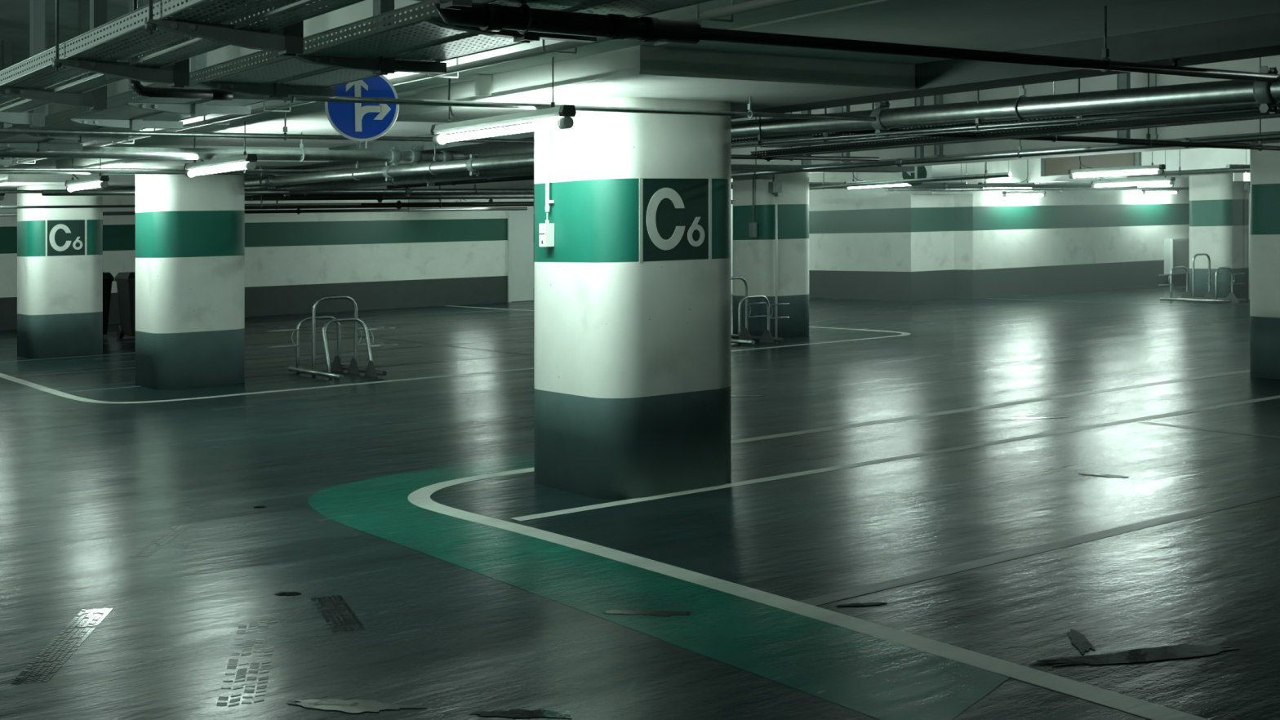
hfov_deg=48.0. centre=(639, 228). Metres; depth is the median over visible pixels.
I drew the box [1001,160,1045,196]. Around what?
lamp
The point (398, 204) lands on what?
ceiling pipe
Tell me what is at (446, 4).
bracket
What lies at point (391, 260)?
wall
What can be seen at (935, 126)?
cable tray
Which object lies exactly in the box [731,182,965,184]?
cable tray
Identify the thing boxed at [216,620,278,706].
print
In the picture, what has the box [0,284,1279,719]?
floor
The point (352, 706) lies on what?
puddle
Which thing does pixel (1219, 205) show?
concrete column
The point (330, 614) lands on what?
print
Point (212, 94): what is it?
ceiling pipe
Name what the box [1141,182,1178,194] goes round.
lamp
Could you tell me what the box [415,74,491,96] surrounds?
conduit
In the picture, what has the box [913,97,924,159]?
hanger
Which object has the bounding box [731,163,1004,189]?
ceiling pipe
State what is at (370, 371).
bicycle rack
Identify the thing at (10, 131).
ceiling pipe
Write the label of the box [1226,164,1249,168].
ceiling pipe
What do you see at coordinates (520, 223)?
door
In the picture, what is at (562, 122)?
socket
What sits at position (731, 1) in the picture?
conduit
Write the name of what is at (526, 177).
ceiling pipe
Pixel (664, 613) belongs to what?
puddle
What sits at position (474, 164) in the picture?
ceiling pipe
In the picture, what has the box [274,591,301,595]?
puddle
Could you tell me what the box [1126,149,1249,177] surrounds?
ceiling pipe
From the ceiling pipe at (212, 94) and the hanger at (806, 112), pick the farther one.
the hanger at (806, 112)
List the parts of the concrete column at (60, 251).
marking panel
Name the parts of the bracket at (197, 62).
arm, post, arm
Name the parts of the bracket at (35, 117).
arm, post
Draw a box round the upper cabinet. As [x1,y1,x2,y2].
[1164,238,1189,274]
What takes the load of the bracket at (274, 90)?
hanging from the cable tray at (15, 15)
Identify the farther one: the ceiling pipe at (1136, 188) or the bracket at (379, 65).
the ceiling pipe at (1136, 188)
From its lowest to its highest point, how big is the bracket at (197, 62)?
0.912 m
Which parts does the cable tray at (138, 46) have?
rail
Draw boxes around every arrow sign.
[324,75,399,148]
[902,165,926,188]
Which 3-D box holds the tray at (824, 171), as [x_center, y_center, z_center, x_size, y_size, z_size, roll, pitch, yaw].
[1.014,-0.614,15.235,5.100,0.101,0.300,0,0,-36]
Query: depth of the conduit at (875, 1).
6.10 m
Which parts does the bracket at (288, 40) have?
hanger rod, arm, post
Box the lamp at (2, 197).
[0,193,4,200]
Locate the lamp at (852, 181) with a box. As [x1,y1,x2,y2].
[844,172,909,189]
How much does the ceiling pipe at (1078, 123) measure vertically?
1.041 m
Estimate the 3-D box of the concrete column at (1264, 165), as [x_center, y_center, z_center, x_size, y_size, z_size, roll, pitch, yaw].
[6.457,0.253,13.716,0.980,2.332,0.980,0,0,-36]
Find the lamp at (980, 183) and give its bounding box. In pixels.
[977,159,1035,189]
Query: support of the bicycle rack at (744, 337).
on the floor
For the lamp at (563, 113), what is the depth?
7.78 m
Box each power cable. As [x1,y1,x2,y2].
[4,0,546,142]
[9,0,232,88]
[11,0,523,138]
[13,0,245,88]
[59,1,645,141]
[62,0,641,140]
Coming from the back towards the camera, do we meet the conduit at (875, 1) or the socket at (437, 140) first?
the socket at (437, 140)
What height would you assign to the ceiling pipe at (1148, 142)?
1.042 m
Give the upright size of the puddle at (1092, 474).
0.007 m
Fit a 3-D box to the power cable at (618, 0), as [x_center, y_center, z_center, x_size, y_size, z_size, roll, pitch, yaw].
[-4.985,-0.600,11.328,0.039,0.301,21.600,0,0,-36]
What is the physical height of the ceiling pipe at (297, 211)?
1.184 m
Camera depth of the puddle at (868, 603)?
5.84 m
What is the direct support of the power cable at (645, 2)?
in the cable tray at (650, 6)
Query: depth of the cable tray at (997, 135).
11.21 m
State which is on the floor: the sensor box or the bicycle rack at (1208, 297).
the bicycle rack at (1208, 297)
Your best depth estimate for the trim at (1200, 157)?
26.45 m
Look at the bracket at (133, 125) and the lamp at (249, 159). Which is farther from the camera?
the lamp at (249, 159)
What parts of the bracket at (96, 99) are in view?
arm, post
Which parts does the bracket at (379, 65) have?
arm, post, arm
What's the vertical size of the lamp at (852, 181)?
1.047 m
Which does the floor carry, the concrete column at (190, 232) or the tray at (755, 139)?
the concrete column at (190, 232)
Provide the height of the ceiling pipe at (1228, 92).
1.042 m
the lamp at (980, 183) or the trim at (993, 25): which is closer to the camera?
the trim at (993, 25)
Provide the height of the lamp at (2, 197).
0.396 m
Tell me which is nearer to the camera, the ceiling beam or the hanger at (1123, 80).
the ceiling beam
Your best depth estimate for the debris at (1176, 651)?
5.08 m
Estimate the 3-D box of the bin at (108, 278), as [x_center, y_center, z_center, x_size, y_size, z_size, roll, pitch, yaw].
[-8.877,1.230,23.109,0.620,1.057,0.775,0,0,-36]
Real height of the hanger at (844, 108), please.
0.862 m
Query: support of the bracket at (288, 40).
hanging from the cable tray at (15, 15)
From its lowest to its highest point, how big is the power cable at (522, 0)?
0.301 m
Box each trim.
[0,0,1279,168]
[0,173,135,190]
[56,145,329,174]
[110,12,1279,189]
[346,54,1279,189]
[912,162,973,194]
[1011,147,1249,182]
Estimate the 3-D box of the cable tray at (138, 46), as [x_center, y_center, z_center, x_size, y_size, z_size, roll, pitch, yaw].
[-6.136,-0.591,11.112,0.208,0.371,22.800,0,0,-36]
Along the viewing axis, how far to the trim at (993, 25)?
6.89 m
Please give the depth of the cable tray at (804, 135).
11.06 m
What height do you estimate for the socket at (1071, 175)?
0.061 m
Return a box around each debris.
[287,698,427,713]
[1028,644,1239,666]
[1066,628,1095,654]
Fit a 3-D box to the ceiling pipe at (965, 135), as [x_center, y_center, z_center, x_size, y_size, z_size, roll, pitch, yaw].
[4.882,-1.170,13.342,10.474,0.971,0.070,0,0,-40]
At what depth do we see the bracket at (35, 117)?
7.59 m
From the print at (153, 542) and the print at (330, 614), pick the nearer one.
the print at (330, 614)
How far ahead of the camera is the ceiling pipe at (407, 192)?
18.15 m
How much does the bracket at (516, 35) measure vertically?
0.912 m
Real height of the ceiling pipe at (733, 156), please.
0.969 m
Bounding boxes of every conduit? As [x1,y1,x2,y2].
[3,0,797,166]
[16,0,799,164]
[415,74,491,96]
[653,0,890,45]
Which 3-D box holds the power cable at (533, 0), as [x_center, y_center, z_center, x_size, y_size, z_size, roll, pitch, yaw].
[-5.179,-0.600,11.187,0.039,0.301,21.600,0,0,-36]
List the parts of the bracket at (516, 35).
arm, post, arm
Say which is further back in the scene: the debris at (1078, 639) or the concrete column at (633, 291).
the concrete column at (633, 291)
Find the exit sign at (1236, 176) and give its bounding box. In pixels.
[1232,149,1249,181]
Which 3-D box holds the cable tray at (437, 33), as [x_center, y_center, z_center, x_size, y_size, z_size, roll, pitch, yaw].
[-5.496,-0.606,11.575,0.288,0.372,22.800,0,0,-36]
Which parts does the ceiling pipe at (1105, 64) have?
valve handle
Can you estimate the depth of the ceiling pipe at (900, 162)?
13.15 m
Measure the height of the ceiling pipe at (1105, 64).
0.311 m
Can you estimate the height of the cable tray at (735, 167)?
0.157 m
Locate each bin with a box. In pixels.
[102,271,114,334]
[114,271,135,337]
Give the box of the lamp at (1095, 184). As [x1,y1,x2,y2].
[1090,150,1175,187]
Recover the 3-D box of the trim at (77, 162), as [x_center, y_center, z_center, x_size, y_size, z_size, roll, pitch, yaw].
[-4.861,-0.717,15.404,1.942,0.219,3.040,0,0,-36]
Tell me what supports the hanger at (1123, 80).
hanging from the cable tray at (15, 15)
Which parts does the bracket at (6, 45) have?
post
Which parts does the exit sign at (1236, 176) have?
lit panel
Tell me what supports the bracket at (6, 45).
hanging from the cable tray at (15, 15)
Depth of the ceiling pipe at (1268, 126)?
15.35 m
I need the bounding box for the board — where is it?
[1040,151,1141,176]
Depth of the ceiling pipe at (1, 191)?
16.93 m
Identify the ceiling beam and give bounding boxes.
[395,45,916,124]
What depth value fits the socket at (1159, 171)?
17.49 m
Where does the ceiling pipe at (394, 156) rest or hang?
hanging from the cable tray at (15, 15)
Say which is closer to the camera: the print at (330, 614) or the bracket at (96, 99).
the print at (330, 614)
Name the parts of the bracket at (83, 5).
arm, post, arm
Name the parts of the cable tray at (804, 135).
rail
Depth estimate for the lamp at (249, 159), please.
11.49 m
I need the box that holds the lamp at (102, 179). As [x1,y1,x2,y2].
[64,158,109,191]
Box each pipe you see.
[0,100,533,143]
[0,131,465,165]
[0,137,319,173]
[0,166,315,175]
[0,175,360,208]
[0,190,41,193]
[0,207,527,216]
[41,182,533,196]
[129,0,875,121]
[244,134,533,189]
[244,166,533,196]
[244,175,533,202]
[244,185,732,209]
[275,66,1279,176]
[386,175,533,188]
[433,2,702,44]
[700,6,1279,82]
[731,78,1279,148]
[731,85,1279,177]
[731,90,1279,146]
[731,112,879,161]
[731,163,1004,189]
[768,174,782,337]
[808,161,1011,190]
[808,162,1137,189]
[831,74,1249,144]
[885,163,1189,191]
[1117,57,1279,151]
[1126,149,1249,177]
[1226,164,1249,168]
[1244,181,1249,299]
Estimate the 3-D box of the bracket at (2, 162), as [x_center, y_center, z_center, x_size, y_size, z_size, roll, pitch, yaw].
[-5.533,-0.970,11.882,0.640,0.912,0.070,0,0,-36]
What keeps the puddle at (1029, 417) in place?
on the floor
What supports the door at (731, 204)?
in the wall at (877, 244)
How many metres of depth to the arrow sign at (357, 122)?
7.43 m
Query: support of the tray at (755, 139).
on the cable tray at (804, 135)
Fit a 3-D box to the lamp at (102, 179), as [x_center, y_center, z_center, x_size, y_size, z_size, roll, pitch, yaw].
[-5.620,-0.582,14.595,0.085,0.396,1.330,0,0,-36]
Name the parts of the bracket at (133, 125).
arm, post, arm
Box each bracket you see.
[0,0,44,127]
[0,0,106,110]
[0,22,83,151]
[0,40,38,159]
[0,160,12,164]
[26,0,128,142]
[51,0,189,87]
[68,0,182,130]
[124,1,250,116]
[143,0,303,56]
[197,5,335,98]
[293,0,446,75]
[413,0,471,9]
[424,16,596,43]
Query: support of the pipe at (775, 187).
attached to the concrete column at (753, 258)
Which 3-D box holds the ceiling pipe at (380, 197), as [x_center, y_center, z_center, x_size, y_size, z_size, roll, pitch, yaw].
[-4.190,-0.924,21.406,6.302,1.111,0.125,0,0,-36]
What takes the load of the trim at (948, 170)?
attached to the wall at (877, 244)
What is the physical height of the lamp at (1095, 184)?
1.049 m
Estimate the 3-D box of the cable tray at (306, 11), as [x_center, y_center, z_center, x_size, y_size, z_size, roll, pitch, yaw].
[-5.974,-0.567,11.229,0.128,0.344,22.800,0,0,-36]
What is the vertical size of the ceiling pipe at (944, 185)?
1.126 m
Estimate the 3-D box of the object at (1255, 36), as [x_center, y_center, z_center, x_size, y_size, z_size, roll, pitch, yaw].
[-0.879,-1.131,11.891,0.388,1.252,34.300,0,0,-36]
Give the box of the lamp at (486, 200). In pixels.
[455,199,493,202]
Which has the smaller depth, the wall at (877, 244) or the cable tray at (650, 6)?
the cable tray at (650, 6)
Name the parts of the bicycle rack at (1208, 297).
rail, rail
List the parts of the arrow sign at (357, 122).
sign post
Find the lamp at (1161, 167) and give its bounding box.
[1067,151,1165,178]
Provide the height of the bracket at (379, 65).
0.912 m
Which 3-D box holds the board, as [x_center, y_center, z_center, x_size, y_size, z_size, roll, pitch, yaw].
[7.457,-1.312,23.868,0.080,0.837,1.940,0,0,-36]
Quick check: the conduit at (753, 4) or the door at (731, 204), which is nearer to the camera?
the conduit at (753, 4)
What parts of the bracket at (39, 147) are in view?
arm, post, arm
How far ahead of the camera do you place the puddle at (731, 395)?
13.12 m
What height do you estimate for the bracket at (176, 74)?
0.940 m
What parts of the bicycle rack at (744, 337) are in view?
rail, rail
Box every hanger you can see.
[800,110,811,164]
[840,105,851,163]
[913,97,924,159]
[932,94,944,156]
[1115,72,1130,145]
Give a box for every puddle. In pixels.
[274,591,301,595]
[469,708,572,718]
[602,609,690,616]
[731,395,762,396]
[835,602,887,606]
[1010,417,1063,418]
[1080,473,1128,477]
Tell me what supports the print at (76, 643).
attached to the floor
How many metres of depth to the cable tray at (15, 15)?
10.06 m
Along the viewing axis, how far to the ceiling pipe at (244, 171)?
12.09 m
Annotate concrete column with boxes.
[17,185,102,358]
[135,165,244,389]
[533,97,731,499]
[732,171,808,337]
[1189,173,1248,298]
[1249,139,1279,379]
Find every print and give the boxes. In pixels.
[10,608,113,684]
[129,525,190,556]
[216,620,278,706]
[311,595,366,633]
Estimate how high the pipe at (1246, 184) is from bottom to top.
2.304 m
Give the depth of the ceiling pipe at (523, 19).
4.49 m
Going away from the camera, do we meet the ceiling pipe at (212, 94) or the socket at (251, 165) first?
the ceiling pipe at (212, 94)
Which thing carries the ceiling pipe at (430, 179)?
hanging from the cable tray at (15, 15)
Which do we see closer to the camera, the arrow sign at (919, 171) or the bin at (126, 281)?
the arrow sign at (919, 171)
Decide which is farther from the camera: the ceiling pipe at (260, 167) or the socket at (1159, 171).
the socket at (1159, 171)
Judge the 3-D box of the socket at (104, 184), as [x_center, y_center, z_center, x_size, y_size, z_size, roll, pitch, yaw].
[-5.252,-0.431,14.087,0.062,0.061,0.066,0,0,-36]
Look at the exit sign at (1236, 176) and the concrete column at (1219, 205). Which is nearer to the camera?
the exit sign at (1236, 176)
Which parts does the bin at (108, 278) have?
lid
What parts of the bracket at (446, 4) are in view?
arm, post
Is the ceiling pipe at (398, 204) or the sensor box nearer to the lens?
the sensor box
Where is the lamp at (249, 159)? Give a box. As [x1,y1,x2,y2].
[183,121,257,177]
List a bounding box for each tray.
[0,0,166,75]
[0,0,287,105]
[0,0,364,112]
[0,0,603,151]
[0,0,713,159]
[731,132,842,146]
[731,137,831,146]
[731,164,914,172]
[731,169,906,172]
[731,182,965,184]
[751,106,1279,157]
[760,102,1279,147]
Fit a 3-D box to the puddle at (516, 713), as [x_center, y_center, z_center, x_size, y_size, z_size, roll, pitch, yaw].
[-0.381,1.557,4.618,0.344,0.009,0.082,0,0,9]
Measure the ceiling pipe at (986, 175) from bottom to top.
1.086 m
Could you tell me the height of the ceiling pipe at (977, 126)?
1.025 m
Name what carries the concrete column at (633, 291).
on the floor
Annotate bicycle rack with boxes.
[267,295,398,379]
[731,275,789,345]
[1158,253,1247,303]
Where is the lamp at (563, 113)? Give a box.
[430,57,576,145]
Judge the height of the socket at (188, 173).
0.061 m
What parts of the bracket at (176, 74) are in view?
hanger rod, arm, post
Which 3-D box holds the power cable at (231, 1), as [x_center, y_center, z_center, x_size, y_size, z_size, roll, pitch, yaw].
[-5.852,-0.577,10.701,0.039,0.301,21.600,0,0,-36]
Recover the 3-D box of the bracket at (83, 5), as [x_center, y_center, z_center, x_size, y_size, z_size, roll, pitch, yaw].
[-3.617,-1.014,9.232,0.640,0.912,0.070,0,0,-36]
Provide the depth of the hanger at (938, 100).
15.23 m
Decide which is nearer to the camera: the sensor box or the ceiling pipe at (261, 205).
the sensor box
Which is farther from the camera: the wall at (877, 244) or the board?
the wall at (877, 244)
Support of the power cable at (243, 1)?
in the cable tray at (138, 46)
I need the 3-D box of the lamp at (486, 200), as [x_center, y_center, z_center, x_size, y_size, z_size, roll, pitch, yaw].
[-3.296,-0.564,28.531,0.085,0.257,1.370,0,0,-36]
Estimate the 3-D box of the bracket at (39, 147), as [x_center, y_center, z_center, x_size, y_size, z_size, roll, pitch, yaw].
[-4.255,-0.999,10.115,0.640,0.912,0.070,0,0,-36]
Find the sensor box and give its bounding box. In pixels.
[539,119,554,246]
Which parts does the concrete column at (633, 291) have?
marking panel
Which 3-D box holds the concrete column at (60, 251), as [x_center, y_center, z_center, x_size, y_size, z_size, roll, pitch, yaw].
[-7.964,0.578,19.747,0.980,2.332,0.984,0,0,-36]
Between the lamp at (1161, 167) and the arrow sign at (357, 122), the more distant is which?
the lamp at (1161, 167)
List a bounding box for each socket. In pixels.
[99,181,107,187]
[185,169,194,177]
[244,161,256,169]
[432,133,446,145]
[556,116,573,128]
[1069,173,1075,178]
[1156,168,1164,174]
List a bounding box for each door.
[507,207,533,302]
[731,204,732,293]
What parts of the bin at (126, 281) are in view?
lid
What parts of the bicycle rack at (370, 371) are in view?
rail, rail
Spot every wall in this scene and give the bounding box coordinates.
[0,174,533,330]
[731,160,1249,301]
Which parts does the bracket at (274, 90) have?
arm, post, arm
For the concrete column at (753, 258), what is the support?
on the floor

